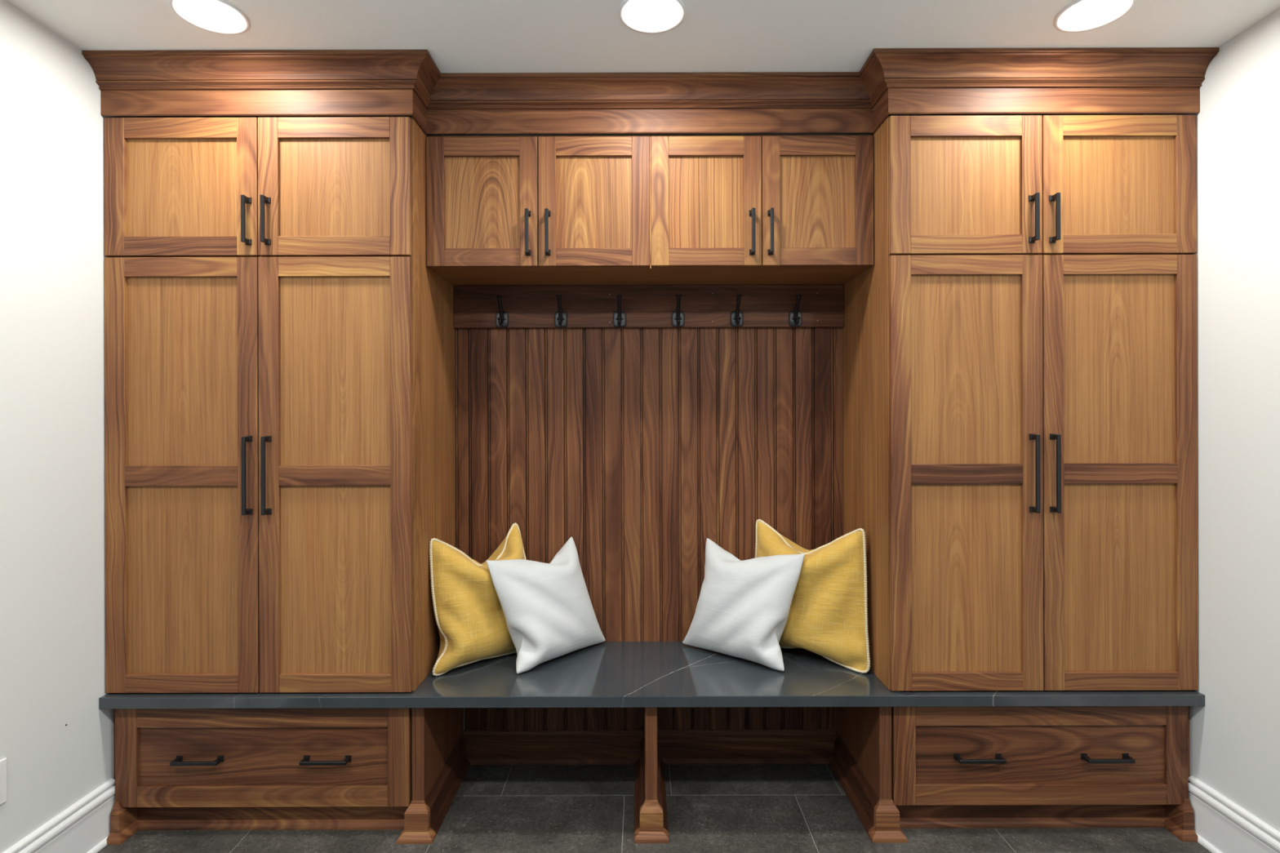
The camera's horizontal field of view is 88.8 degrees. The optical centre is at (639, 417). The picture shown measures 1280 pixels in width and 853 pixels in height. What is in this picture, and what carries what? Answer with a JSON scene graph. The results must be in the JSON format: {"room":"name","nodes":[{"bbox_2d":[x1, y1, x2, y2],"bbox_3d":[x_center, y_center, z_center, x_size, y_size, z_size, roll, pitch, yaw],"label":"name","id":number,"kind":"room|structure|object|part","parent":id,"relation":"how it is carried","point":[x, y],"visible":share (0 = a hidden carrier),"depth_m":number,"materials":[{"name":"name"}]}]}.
{"room":"entryway","nodes":[
{"label":"entryway","id":0,"kind":"room"},
{"bbox_2d":[0,0,183,852],"bbox_3d":[-1.784,0.112,0.502,0.122,2.500,4.405,0,0,0],"label":"wall","id":1,"kind":"structure","parent":0,"point":[57,744],"depth_m":1.91,"materials":[{"name":"paint"}]},
{"bbox_2d":[0,757,7,805],"bbox_3d":[-1.719,0.982,1.735,0.008,0.120,0.076,0,0,0],"label":"wall outlet","id":2,"kind":"object","parent":1,"relation":"attached to","point":[3,776],"visible":1,"depth_m":1.76,"materials":[{"name":"white plastic"}]},
{"bbox_2d":[3,778,115,852],"bbox_3d":[-1.709,1.268,0.264,0.026,0.184,3.728,0,0,0],"label":"baseboard","id":3,"kind":"structure","parent":1,"relation":"attached to","point":[84,827],"depth_m":1.99,"materials":[{"name":"white paint"}]},
{"bbox_2d":[82,47,1218,133],"bbox_3d":[0.033,-1.058,2.129,3.520,0.169,0.214,0,0,0],"label":"crown molding","id":4,"kind":"structure","parent":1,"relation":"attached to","point":[1048,80],"depth_m":2.09,"materials":[{"name":"brown wood"}]},
{"bbox_2d":[6,0,1279,117],"bbox_3d":[0.033,-1.193,0.502,3.762,0.100,4.405,0,0,0],"label":"ceiling","id":5,"kind":"structure","parent":0,"point":[460,36],"depth_m":1.92,"materials":[{"name":"paint"}]},
{"bbox_2d":[168,0,249,34],"bbox_3d":[-1.211,-1.138,1.842,0.190,0.004,0.190,0,0,0],"label":"recessed light","id":6,"kind":"object","parent":5,"relation":"in","point":[211,15],"visible":1,"depth_m":1.85,"materials":[{"name":"white paint"}]},
{"bbox_2d":[618,0,685,33],"bbox_3d":[0.035,-1.141,1.842,0.190,0.004,0.190,0,0,0],"label":"recessed light","id":7,"kind":"object","parent":5,"relation":"in","point":[646,16],"visible":1,"depth_m":1.85,"materials":[{"name":"white paint"}]},
{"bbox_2d":[1053,0,1136,32],"bbox_3d":[1.280,-1.144,1.842,0.190,0.004,0.190,0,0,0],"label":"recessed light","id":8,"kind":"object","parent":5,"relation":"in","point":[1086,15],"visible":1,"depth_m":1.85,"materials":[{"name":"white paint"}]},
{"bbox_2d":[426,133,873,729],"bbox_3d":[0.036,0.107,2.655,3.522,2.500,0.100,0,0,0],"label":"wall","id":9,"kind":"structure","parent":0,"point":[427,135],"depth_m":2.60,"materials":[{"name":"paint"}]},
{"bbox_2d":[453,284,844,328],"bbox_3d":[0.035,-0.440,2.579,1.538,0.168,0.021,0,0,0],"label":"hook rail","id":10,"kind":"object","parent":9,"relation":"attached to","point":[820,305],"visible":1,"depth_m":2.57,"materials":[{"name":"brown wood"}]},
{"bbox_2d":[495,295,508,327],"bbox_3d":[-0.542,-0.413,2.535,0.051,0.117,0.076,0,0,0],"label":"coat hook","id":11,"kind":"object","parent":10,"relation":"attached to","point":[501,317],"visible":1,"depth_m":2.56,"materials":[{"name":"black metal"}]},
{"bbox_3d":[-0.542,-0.423,2.535,0.025,0.098,0.076,0,0,0],"label":"arm","id":12,"kind":"part","parent":11,"relation":"part of","materials":[{"name":"black metal"}]},
{"bbox_3d":[-0.542,-0.373,2.542,0.019,0.031,0.055,0,0,0],"label":"arm","id":13,"kind":"part","parent":11,"relation":"part of","materials":[{"name":"black metal"}]},
{"bbox_3d":[-0.542,-0.386,2.566,0.051,0.061,0.006,0,0,0],"label":"plate","id":14,"kind":"part","parent":11,"relation":"part of","materials":[{"name":"black metal"}]},
{"bbox_3d":[-0.542,-0.386,2.564,0.041,0.049,0.001,0,0,0],"label":"plate","id":15,"kind":"part","parent":11,"relation":"part of","materials":[{"name":"black metal"}]},
{"bbox_2d":[554,295,567,327],"bbox_3d":[-0.311,-0.414,2.535,0.051,0.117,0.076,0,0,0],"label":"coat hook","id":16,"kind":"object","parent":10,"relation":"attached to","point":[560,317],"visible":1,"depth_m":2.56,"materials":[{"name":"black metal"}]},
{"bbox_3d":[-0.311,-0.424,2.535,0.025,0.098,0.076,0,0,0],"label":"arm","id":17,"kind":"part","parent":16,"relation":"part of","materials":[{"name":"black metal"}]},
{"bbox_3d":[-0.311,-0.373,2.542,0.019,0.031,0.055,0,0,0],"label":"arm","id":18,"kind":"part","parent":16,"relation":"part of","materials":[{"name":"black metal"}]},
{"bbox_3d":[-0.311,-0.386,2.566,0.051,0.061,0.006,0,0,0],"label":"plate","id":19,"kind":"part","parent":16,"relation":"part of","materials":[{"name":"black metal"}]},
{"bbox_3d":[-0.311,-0.386,2.564,0.041,0.049,0.001,0,0,0],"label":"plate","id":20,"kind":"part","parent":16,"relation":"part of","materials":[{"name":"black metal"}]},
{"bbox_2d":[613,294,626,327],"bbox_3d":[-0.080,-0.415,2.535,0.051,0.117,0.076,0,0,0],"label":"coat hook","id":21,"kind":"object","parent":10,"relation":"attached to","point":[619,317],"visible":1,"depth_m":2.56,"materials":[{"name":"black metal"}]},
{"bbox_3d":[-0.080,-0.424,2.535,0.025,0.098,0.076,0,0,0],"label":"arm","id":22,"kind":"part","parent":21,"relation":"part of","materials":[{"name":"black metal"}]},
{"bbox_3d":[-0.080,-0.387,2.566,0.051,0.061,0.006,0,0,0],"label":"plate","id":23,"kind":"part","parent":21,"relation":"part of","materials":[{"name":"black metal"}]},
{"bbox_3d":[-0.080,-0.387,2.564,0.041,0.049,0.001,0,0,0],"label":"plate","id":24,"kind":"part","parent":21,"relation":"part of","materials":[{"name":"black metal"}]},
{"bbox_3d":[-0.080,-0.374,2.542,0.019,0.031,0.055,0,0,0],"label":"arm","id":25,"kind":"part","parent":21,"relation":"part of","materials":[{"name":"black metal"}]},
{"bbox_2d":[671,294,684,327],"bbox_3d":[0.150,-0.415,2.535,0.051,0.117,0.076,0,0,0],"label":"coat hook","id":26,"kind":"object","parent":10,"relation":"attached to","point":[677,317],"visible":1,"depth_m":2.56,"materials":[{"name":"black metal"}]},
{"bbox_3d":[0.150,-0.387,2.564,0.041,0.049,0.001,0,0,0],"label":"plate","id":27,"kind":"part","parent":26,"relation":"part of","materials":[{"name":"black metal"}]},
{"bbox_3d":[0.150,-0.387,2.566,0.051,0.061,0.006,0,0,0],"label":"plate","id":28,"kind":"part","parent":26,"relation":"part of","materials":[{"name":"black metal"}]},
{"bbox_3d":[0.150,-0.374,2.542,0.019,0.031,0.055,0,0,0],"label":"arm","id":29,"kind":"part","parent":26,"relation":"part of","materials":[{"name":"black metal"}]},
{"bbox_3d":[0.150,-0.425,2.535,0.025,0.098,0.076,0,0,0],"label":"arm","id":30,"kind":"part","parent":26,"relation":"part of","materials":[{"name":"black metal"}]},
{"bbox_2d":[730,294,743,327],"bbox_3d":[0.381,-0.416,2.535,0.051,0.117,0.076,0,0,0],"label":"coat hook","id":31,"kind":"object","parent":10,"relation":"attached to","point":[736,317],"visible":1,"depth_m":2.56,"materials":[{"name":"black metal"}]},
{"bbox_3d":[0.381,-0.388,2.564,0.041,0.049,0.001,0,0,0],"label":"plate","id":32,"kind":"part","parent":31,"relation":"part of","materials":[{"name":"black metal"}]},
{"bbox_3d":[0.381,-0.388,2.566,0.051,0.061,0.006,0,0,0],"label":"plate","id":33,"kind":"part","parent":31,"relation":"part of","materials":[{"name":"black metal"}]},
{"bbox_3d":[0.381,-0.426,2.535,0.025,0.098,0.076,0,0,0],"label":"arm","id":34,"kind":"part","parent":31,"relation":"part of","materials":[{"name":"black metal"}]},
{"bbox_3d":[0.381,-0.375,2.542,0.019,0.031,0.055,0,0,0],"label":"arm","id":35,"kind":"part","parent":31,"relation":"part of","materials":[{"name":"black metal"}]},
{"bbox_2d":[788,294,802,326],"bbox_3d":[0.611,-0.416,2.535,0.051,0.117,0.076,0,0,0],"label":"coat hook","id":36,"kind":"object","parent":10,"relation":"attached to","point":[794,317],"visible":1,"depth_m":2.56,"materials":[{"name":"black metal"}]},
{"bbox_3d":[0.611,-0.389,2.566,0.051,0.061,0.006,0,0,0],"label":"plate","id":37,"kind":"part","parent":36,"relation":"part of","materials":[{"name":"black metal"}]},
{"bbox_3d":[0.611,-0.389,2.564,0.041,0.049,0.001,0,0,0],"label":"plate","id":38,"kind":"part","parent":36,"relation":"part of","materials":[{"name":"black metal"}]},
{"bbox_3d":[0.611,-0.376,2.542,0.019,0.031,0.055,0,0,0],"label":"arm","id":39,"kind":"part","parent":36,"relation":"part of","materials":[{"name":"black metal"}]},
{"bbox_3d":[0.610,-0.426,2.535,0.025,0.098,0.076,0,0,0],"label":"arm","id":40,"kind":"part","parent":36,"relation":"part of","materials":[{"name":"black metal"}]},
{"bbox_2d":[455,327,843,641],"bbox_3d":[0.037,0.260,2.593,1.538,1.253,0.010,0,0,0],"label":"beadboard panel","id":41,"kind":"object","parent":9,"relation":"attached to","point":[747,423],"visible":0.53,"depth_m":2.59,"materials":[{"name":"brown wood"}]},
{"bbox_2d":[426,134,873,285],"bbox_3d":[0.034,-0.746,2.403,1.538,0.465,0.402,0,0,0],"label":"upper cabinet","id":42,"kind":"object","parent":9,"relation":"attached to","point":[613,209],"visible":0.99,"depth_m":2.25,"materials":[{"name":"brown wood"}]},
{"bbox_3d":[-0.543,-0.931,2.248,0.260,0.066,0.019,0,0,0],"label":"rail","id":43,"kind":"part","parent":42,"relation":"part of","materials":[{"name":"brown wood"}]},
{"bbox_3d":[-0.542,-0.740,2.252,0.272,0.330,0.004,0,0,0],"label":"door","id":44,"kind":"part","parent":42,"relation":"part of","materials":[{"name":"brown wood"}]},
{"bbox_3d":[-0.542,-0.551,2.248,0.260,0.060,0.019,0,0,0],"label":"rail","id":45,"kind":"part","parent":42,"relation":"part of","materials":[{"name":"brown wood"}]},
{"bbox_3d":[-0.383,-0.632,2.220,0.018,0.152,0.036,0,0,0],"label":"handle","id":46,"kind":"part","parent":42,"relation":"part of","materials":[{"name":"black metal"}]},
{"bbox_3d":[-0.316,-0.633,2.220,0.018,0.152,0.036,0,0,0],"label":"handle","id":47,"kind":"part","parent":42,"relation":"part of","materials":[{"name":"black metal"}]},
{"bbox_3d":[-0.158,-0.741,2.252,0.273,0.330,0.004,0,0,0],"label":"door","id":48,"kind":"part","parent":42,"relation":"part of","materials":[{"name":"brown wood"}]},
{"bbox_3d":[-0.158,-0.932,2.248,0.261,0.066,0.019,0,0,0],"label":"rail","id":49,"kind":"part","parent":42,"relation":"part of","materials":[{"name":"brown wood"}]},
{"bbox_3d":[-0.157,-0.552,2.248,0.261,0.060,0.019,0,0,0],"label":"rail","id":50,"kind":"part","parent":42,"relation":"part of","materials":[{"name":"brown wood"}]},
{"bbox_3d":[0.228,-0.742,2.252,0.270,0.330,0.004,0,0,0],"label":"door","id":51,"kind":"part","parent":42,"relation":"part of","materials":[{"name":"brown wood"}]},
{"bbox_3d":[0.227,-0.933,2.248,0.258,0.066,0.019,0,0,0],"label":"rail","id":52,"kind":"part","parent":42,"relation":"part of","materials":[{"name":"brown wood"}]},
{"bbox_3d":[0.228,-0.553,2.248,0.258,0.060,0.019,0,0,0],"label":"rail","id":53,"kind":"part","parent":42,"relation":"part of","materials":[{"name":"brown wood"}]},
{"bbox_3d":[0.384,-0.634,2.220,0.018,0.152,0.036,0,0,0],"label":"handle","id":54,"kind":"part","parent":42,"relation":"part of","materials":[{"name":"black metal"}]},
{"bbox_3d":[0.447,-0.635,2.220,0.018,0.152,0.036,0,0,0],"label":"handle","id":55,"kind":"part","parent":42,"relation":"part of","materials":[{"name":"black metal"}]},
{"bbox_3d":[0.610,-0.743,2.252,0.272,0.330,0.004,0,0,0],"label":"door","id":56,"kind":"part","parent":42,"relation":"part of","materials":[{"name":"brown wood"}]},
{"bbox_3d":[0.610,-0.934,2.248,0.260,0.066,0.019,0,0,0],"label":"rail","id":57,"kind":"part","parent":42,"relation":"part of","materials":[{"name":"brown wood"}]},
{"bbox_3d":[0.611,-0.554,2.248,0.260,0.060,0.019,0,0,0],"label":"rail","id":58,"kind":"part","parent":42,"relation":"part of","materials":[{"name":"brown wood"}]},
{"bbox_2d":[97,764,1211,852],"bbox_3d":[0.039,1.395,0.502,3.722,0.080,4.405,0,0,0],"label":"floor","id":59,"kind":"structure","parent":0,"point":[712,808],"depth_m":2.15,"materials":[{"name":"tile"}]},
{"bbox_2d":[106,707,470,844],"bbox_3d":[-1.192,1.142,2.333,1.060,0.432,0.508,0,0,0],"label":"base cabinet","id":60,"kind":"object","parent":59,"relation":"on","point":[175,769],"visible":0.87,"depth_m":2.12,"materials":[{"name":"brown wood"}]},
{"bbox_3d":[-1.705,1.085,2.362,0.034,0.314,0.450,0,0,0],"label":"panel","id":61,"kind":"part","parent":60,"relation":"part of","materials":[{"name":"brown wood"}]},
{"bbox_3d":[-1.431,1.109,2.107,0.154,0.018,0.036,0,0,0],"label":"handle","id":62,"kind":"part","parent":60,"relation":"part of","materials":[{"name":"black metal"}]},
{"bbox_3d":[-1.225,0.968,2.124,0.812,0.074,0.019,0,0,0],"label":"rail","id":63,"kind":"part","parent":60,"relation":"part of","materials":[{"name":"brown wood"}]},
{"bbox_3d":[-1.224,1.229,2.124,0.812,0.066,0.019,0,0,0],"label":"rail","id":64,"kind":"part","parent":60,"relation":"part of","materials":[{"name":"brown wood"}]},
{"bbox_3d":[-1.224,1.100,2.128,0.824,0.204,0.006,0,0,0],"label":"drawer","id":65,"kind":"part","parent":60,"relation":"part of","materials":[{"name":"brown wood"}]},
{"bbox_3d":[-1.016,1.108,2.107,0.154,0.018,0.036,0,0,0],"label":"handle","id":66,"kind":"part","parent":60,"relation":"part of","materials":[{"name":"black metal"}]},
{"bbox_3d":[-0.719,1.141,2.351,0.040,0.432,0.472,0,0,0],"label":"post panel","id":67,"kind":"part","parent":60,"relation":"part of","materials":[{"name":"brown wood"}]},
{"bbox_3d":[-0.682,1.298,2.335,0.040,0.117,0.431,0,0,0],"label":"moulding","id":68,"kind":"part","parent":60,"relation":"part of","materials":[{"name":"brown wood"}]},
{"bbox_2d":[98,640,1204,709],"bbox_3d":[0.038,0.905,2.341,3.522,0.036,0.526,0,0,0],"label":"countertop","id":69,"kind":"structure","parent":60,"relation":"on","point":[604,674],"depth_m":2.11,"materials":[{"name":"grey stone"}]},
{"bbox_2d":[103,116,456,693],"bbox_3d":[-1.229,-0.043,2.334,0.991,1.864,0.540,0,0,0],"label":"tall cabinet","id":70,"kind":"object","parent":69,"relation":"on","point":[280,331],"visible":1,"depth_m":2.11,"materials":[{"name":"brown wood"}]},
{"bbox_3d":[-1.478,-0.486,2.110,0.362,0.062,0.019,0,0,0],"label":"rail","id":71,"kind":"part","parent":70,"relation":"part of","materials":[{"name":"brown wood"}]},
{"bbox_3d":[-1.479,-0.934,2.110,0.362,0.066,0.019,0,0,0],"label":"rail","id":72,"kind":"part","parent":70,"relation":"part of","materials":[{"name":"brown wood"}]},
{"bbox_3d":[-1.476,0.187,2.110,0.362,0.065,0.019,0,0,0],"label":"rail","id":73,"kind":"part","parent":70,"relation":"part of","materials":[{"name":"brown wood"}]},
{"bbox_3d":[-1.478,-0.742,2.114,0.374,0.329,0.004,0,0,0],"label":"door","id":74,"kind":"part","parent":70,"relation":"part of","materials":[{"name":"brown wood"}]},
{"bbox_3d":[-1.478,-0.553,2.110,0.362,0.061,0.019,0,0,0],"label":"rail","id":75,"kind":"part","parent":70,"relation":"part of","materials":[{"name":"brown wood"}]},
{"bbox_3d":[-1.474,0.856,2.110,0.362,0.058,0.019,0,0,0],"label":"rail","id":76,"kind":"part","parent":70,"relation":"part of","materials":[{"name":"brown wood"}]},
{"bbox_3d":[-1.476,0.186,2.114,0.374,1.294,0.004,0,0,0],"label":"door","id":77,"kind":"part","parent":70,"relation":"part of","materials":[{"name":"brown wood"}]},
{"bbox_3d":[-1.258,-0.632,2.082,0.018,0.152,0.036,0,0,0],"label":"handle","id":78,"kind":"part","parent":70,"relation":"part of","materials":[{"name":"black metal"}]},
{"bbox_3d":[-1.256,0.184,2.082,0.018,0.252,0.036,0,0,0],"label":"handle","id":79,"kind":"part","parent":70,"relation":"part of","materials":[{"name":"black metal"}]},
{"bbox_3d":[-1.196,-0.632,2.082,0.018,0.152,0.036,0,0,0],"label":"handle","id":80,"kind":"part","parent":70,"relation":"part of","materials":[{"name":"black metal"}]},
{"bbox_3d":[-1.194,0.184,2.082,0.018,0.252,0.036,0,0,0],"label":"handle","id":81,"kind":"part","parent":70,"relation":"part of","materials":[{"name":"black metal"}]},
{"bbox_3d":[-0.985,-0.935,2.110,0.360,0.066,0.019,0,0,0],"label":"rail","id":82,"kind":"part","parent":70,"relation":"part of","materials":[{"name":"brown wood"}]},
{"bbox_3d":[-0.984,-0.487,2.110,0.360,0.062,0.019,0,0,0],"label":"rail","id":83,"kind":"part","parent":70,"relation":"part of","materials":[{"name":"brown wood"}]},
{"bbox_3d":[-0.982,0.186,2.110,0.360,0.065,0.019,0,0,0],"label":"rail","id":84,"kind":"part","parent":70,"relation":"part of","materials":[{"name":"brown wood"}]},
{"bbox_3d":[-0.981,0.855,2.110,0.360,0.058,0.019,0,0,0],"label":"rail","id":85,"kind":"part","parent":70,"relation":"part of","materials":[{"name":"brown wood"}]},
{"bbox_3d":[-0.985,-0.743,2.114,0.372,0.329,0.004,0,0,0],"label":"door","id":86,"kind":"part","parent":70,"relation":"part of","materials":[{"name":"brown wood"}]},
{"bbox_3d":[-0.984,-0.554,2.110,0.360,0.061,0.019,0,0,0],"label":"rail","id":87,"kind":"part","parent":70,"relation":"part of","materials":[{"name":"brown wood"}]},
{"bbox_3d":[-0.982,0.185,2.114,0.372,1.294,0.004,0,0,0],"label":"door","id":88,"kind":"part","parent":70,"relation":"part of","materials":[{"name":"brown wood"}]},
{"bbox_2d":[429,522,526,676],"bbox_3d":[-0.573,0.650,2.422,0.225,0.475,0.469,0,0,33],"label":"throw pillow","id":89,"kind":"object","parent":69,"relation":"on","point":[469,615],"visible":0.73,"depth_m":2.28,"materials":[{"name":"yellow fabric"}]},
{"bbox_2d":[485,537,605,673],"bbox_3d":[-0.333,0.676,2.432,0.212,0.415,0.442,0,0,33],"label":"throw pillow","id":90,"kind":"object","parent":69,"relation":"on","point":[548,609],"visible":1,"depth_m":2.34,"materials":[{"name":"white fabric"}]},
{"bbox_2d":[682,537,804,671],"bbox_3d":[0.376,0.678,2.430,0.468,0.407,0.197,0,0,40],"label":"throw pillow","id":91,"kind":"object","parent":69,"relation":"on","point":[742,611],"visible":1,"depth_m":2.35,"materials":[{"name":"white fabric"}]},
{"bbox_2d":[755,519,870,673],"bbox_3d":[0.622,0.635,2.416,0.198,0.496,0.480,0,0,-39],"label":"throw pillow","id":92,"kind":"object","parent":69,"relation":"on","point":[828,616],"visible":0.72,"depth_m":2.30,"materials":[{"name":"yellow fabric"}]},
{"bbox_2d":[843,115,1198,691],"bbox_3d":[1.301,-0.049,2.334,0.990,1.864,0.540,0,0,0],"label":"tall cabinet","id":93,"kind":"object","parent":69,"relation":"on","point":[1020,332],"visible":1,"depth_m":2.11,"materials":[{"name":"brown wood"}]},
{"bbox_3d":[1.050,-0.749,2.114,0.370,0.329,0.004,0,0,0],"label":"door","id":94,"kind":"part","parent":93,"relation":"part of","materials":[{"name":"brown wood"}]},
{"bbox_3d":[1.051,-0.560,2.110,0.358,0.061,0.019,0,0,0],"label":"rail","id":95,"kind":"part","parent":93,"relation":"part of","materials":[{"name":"brown wood"}]},
{"bbox_3d":[1.053,0.180,2.114,0.370,1.294,0.004,0,0,0],"label":"door","id":96,"kind":"part","parent":93,"relation":"part of","materials":[{"name":"brown wood"}]},
{"bbox_3d":[1.050,-0.940,2.110,0.358,0.066,0.019,0,0,0],"label":"rail","id":97,"kind":"part","parent":93,"relation":"part of","materials":[{"name":"brown wood"}]},
{"bbox_3d":[1.051,-0.492,2.110,0.358,0.062,0.019,0,0,0],"label":"rail","id":98,"kind":"part","parent":93,"relation":"part of","materials":[{"name":"brown wood"}]},
{"bbox_3d":[1.053,0.181,2.110,0.358,0.065,0.019,0,0,0],"label":"rail","id":99,"kind":"part","parent":93,"relation":"part of","materials":[{"name":"brown wood"}]},
{"bbox_3d":[1.054,0.850,2.110,0.358,0.058,0.019,0,0,0],"label":"rail","id":100,"kind":"part","parent":93,"relation":"part of","materials":[{"name":"brown wood"}]},
{"bbox_3d":[1.259,-0.638,2.082,0.018,0.152,0.036,0,0,0],"label":"handle","id":101,"kind":"part","parent":93,"relation":"part of","materials":[{"name":"black metal"}]},
{"bbox_3d":[1.261,0.178,2.082,0.018,0.252,0.036,0,0,0],"label":"handle","id":102,"kind":"part","parent":93,"relation":"part of","materials":[{"name":"black metal"}]},
{"bbox_3d":[1.325,-0.638,2.082,0.018,0.152,0.036,0,0,0],"label":"handle","id":103,"kind":"part","parent":93,"relation":"part of","materials":[{"name":"black metal"}]},
{"bbox_3d":[1.327,0.177,2.082,0.018,0.252,0.036,0,0,0],"label":"handle","id":104,"kind":"part","parent":93,"relation":"part of","materials":[{"name":"black metal"}]},
{"bbox_3d":[1.544,-0.750,2.114,0.377,0.329,0.004,0,0,0],"label":"door","id":105,"kind":"part","parent":93,"relation":"part of","materials":[{"name":"brown wood"}]},
{"bbox_3d":[1.545,-0.561,2.110,0.365,0.061,0.019,0,0,0],"label":"rail","id":106,"kind":"part","parent":93,"relation":"part of","materials":[{"name":"brown wood"}]},
{"bbox_3d":[1.547,0.178,2.114,0.377,1.294,0.004,0,0,0],"label":"door","id":107,"kind":"part","parent":93,"relation":"part of","materials":[{"name":"brown wood"}]},
{"bbox_3d":[1.544,-0.942,2.110,0.365,0.066,0.019,0,0,0],"label":"rail","id":108,"kind":"part","parent":93,"relation":"part of","materials":[{"name":"brown wood"}]},
{"bbox_3d":[1.545,-0.493,2.110,0.365,0.062,0.019,0,0,0],"label":"rail","id":109,"kind":"part","parent":93,"relation":"part of","materials":[{"name":"brown wood"}]},
{"bbox_3d":[1.547,0.179,2.110,0.365,0.065,0.019,0,0,0],"label":"rail","id":110,"kind":"part","parent":93,"relation":"part of","materials":[{"name":"brown wood"}]},
{"bbox_3d":[1.549,0.848,2.110,0.365,0.058,0.019,0,0,0],"label":"rail","id":111,"kind":"part","parent":93,"relation":"part of","materials":[{"name":"brown wood"}]},
{"bbox_2d":[462,707,644,764],"bbox_3d":[-0.341,1.140,2.575,0.715,0.432,0.046,0,0,0],"label":"panel","id":112,"kind":"object","parent":59,"relation":"on","point":[491,735],"visible":0.42,"depth_m":2.58,"materials":[{"name":"brown wood"}]},
{"bbox_2d":[634,707,669,843],"bbox_3d":[0.036,1.139,2.333,0.112,0.432,0.508,0,0,0],"label":"bench leg","id":113,"kind":"object","parent":59,"relation":"on","point":[651,815],"visible":0.97,"depth_m":2.12,"materials":[{"name":"brown wood"}]},
{"bbox_3d":[0.001,1.296,2.335,0.040,0.117,0.431,0,0,0],"label":"moulding","id":114,"kind":"part","parent":113,"relation":"part of","materials":[{"name":"brown wood"}]},
{"bbox_3d":[0.036,1.139,2.351,0.039,0.432,0.472,0,0,0],"label":"post panel","id":115,"kind":"part","parent":113,"relation":"part of","materials":[{"name":"brown wood"}]},
{"bbox_3d":[0.073,1.296,2.335,0.040,0.117,0.431,0,0,0],"label":"moulding","id":116,"kind":"part","parent":113,"relation":"part of","materials":[{"name":"brown wood"}]},
{"bbox_2d":[657,706,836,764],"bbox_3d":[0.416,1.138,2.575,0.719,0.432,0.046,0,0,0],"label":"panel","id":117,"kind":"object","parent":59,"relation":"on","point":[741,735],"visible":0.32,"depth_m":2.58,"materials":[{"name":"brown wood"}]},
{"bbox_2d":[829,706,1198,843],"bbox_3d":[1.270,1.136,2.333,1.060,0.432,0.508,0,0,0],"label":"base cabinet","id":118,"kind":"object","parent":59,"relation":"on","point":[898,768],"visible":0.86,"depth_m":2.12,"materials":[{"name":"brown wood"}]},
{"bbox_3d":[0.760,1.294,2.335,0.040,0.117,0.431,0,0,0],"label":"moulding","id":119,"kind":"part","parent":118,"relation":"part of","materials":[{"name":"brown wood"}]},
{"bbox_3d":[0.796,1.137,2.351,0.040,0.432,0.472,0,0,0],"label":"post panel","id":120,"kind":"part","parent":118,"relation":"part of","materials":[{"name":"brown wood"}]},
{"bbox_3d":[1.098,1.103,2.107,0.154,0.018,0.036,0,0,0],"label":"handle","id":121,"kind":"part","parent":118,"relation":"part of","materials":[{"name":"black metal"}]},
{"bbox_3d":[1.300,1.094,2.128,0.824,0.204,0.006,0,0,0],"label":"drawer","id":122,"kind":"part","parent":118,"relation":"part of","materials":[{"name":"brown wood"}]},
{"bbox_3d":[1.299,0.961,2.124,0.812,0.074,0.019,0,0,0],"label":"rail","id":123,"kind":"part","parent":118,"relation":"part of","materials":[{"name":"brown wood"}]},
{"bbox_3d":[1.300,1.222,2.124,0.812,0.066,0.019,0,0,0],"label":"rail","id":124,"kind":"part","parent":118,"relation":"part of","materials":[{"name":"brown wood"}]},
{"bbox_3d":[1.511,1.101,2.107,0.154,0.018,0.036,0,0,0],"label":"handle","id":125,"kind":"part","parent":118,"relation":"part of","materials":[{"name":"black metal"}]},
{"bbox_3d":[1.781,1.076,2.362,0.038,0.314,0.450,0,0,0],"label":"panel","id":126,"kind":"part","parent":118,"relation":"part of","materials":[{"name":"brown wood"}]},
{"bbox_2d":[1113,8,1279,831],"bbox_3d":[1.857,0.102,0.502,0.120,2.500,4.405,0,0,0],"label":"wall","id":127,"kind":"structure","parent":0,"point":[1234,738],"depth_m":1.96,"materials":[{"name":"paint"}]},
{"bbox_2d":[1188,775,1279,852],"bbox_3d":[1.788,1.258,0.264,0.026,0.184,3.728,0,0,0],"label":"baseboard","id":128,"kind":"structure","parent":127,"relation":"attached to","point":[1221,825],"depth_m":1.99,"materials":[{"name":"white paint"}]}
]}

